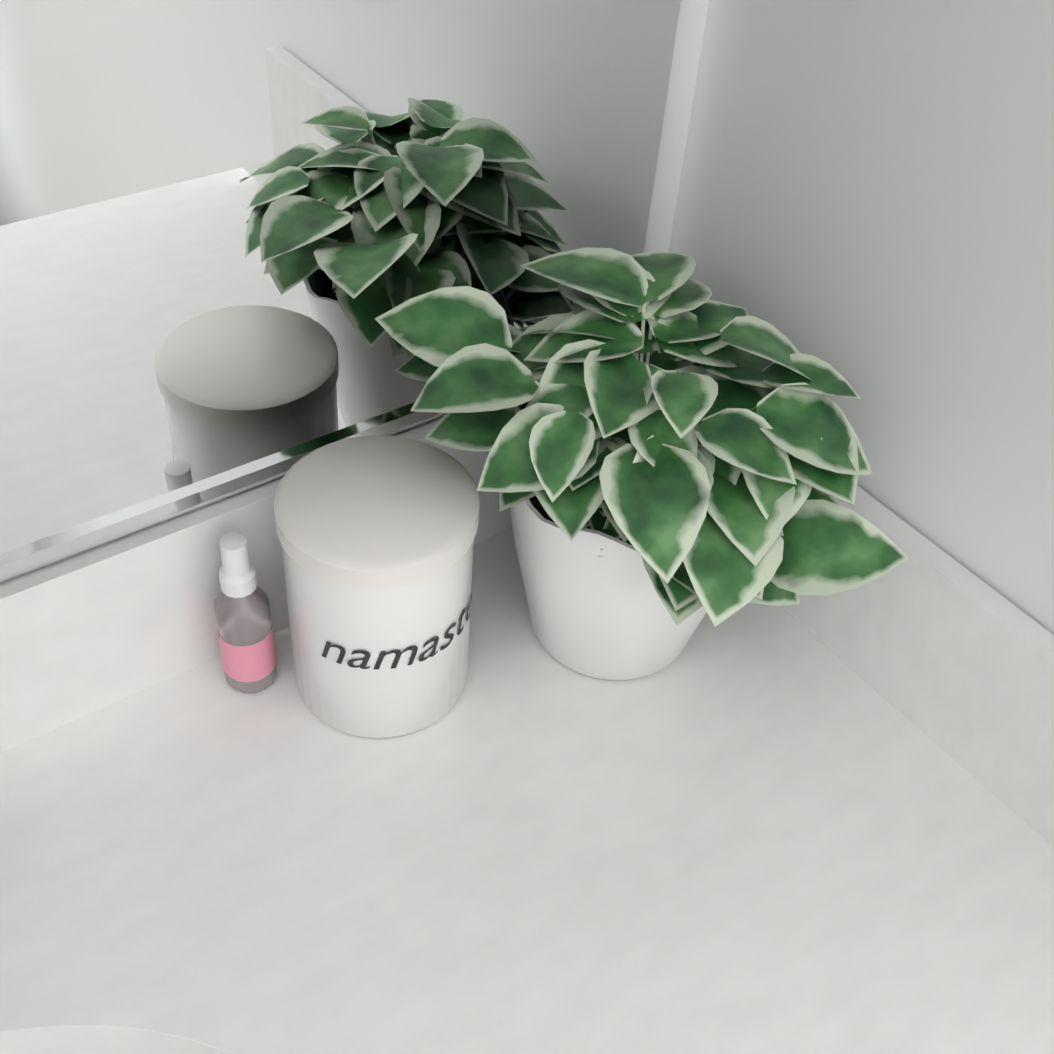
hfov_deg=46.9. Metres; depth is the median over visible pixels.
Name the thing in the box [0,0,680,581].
vanity mirror
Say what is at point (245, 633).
spray bottle
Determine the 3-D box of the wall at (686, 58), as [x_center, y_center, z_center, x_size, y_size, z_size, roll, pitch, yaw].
[-1.162,-0.022,-0.274,3.380,3.100,0.120,-24,50,-28]
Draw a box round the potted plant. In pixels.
[375,248,908,679]
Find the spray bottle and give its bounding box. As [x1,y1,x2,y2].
[214,532,276,693]
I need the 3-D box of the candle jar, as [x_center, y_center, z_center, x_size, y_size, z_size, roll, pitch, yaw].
[-0.079,0.034,0.651,0.102,0.137,0.102,-24,50,-28]
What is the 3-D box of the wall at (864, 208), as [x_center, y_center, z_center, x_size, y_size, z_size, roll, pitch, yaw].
[0.845,0.112,-0.227,0.120,3.100,2.320,-24,50,-28]
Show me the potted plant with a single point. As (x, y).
(675, 454)
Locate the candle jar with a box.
[274,436,478,737]
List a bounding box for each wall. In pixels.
[644,0,708,252]
[668,0,1053,634]

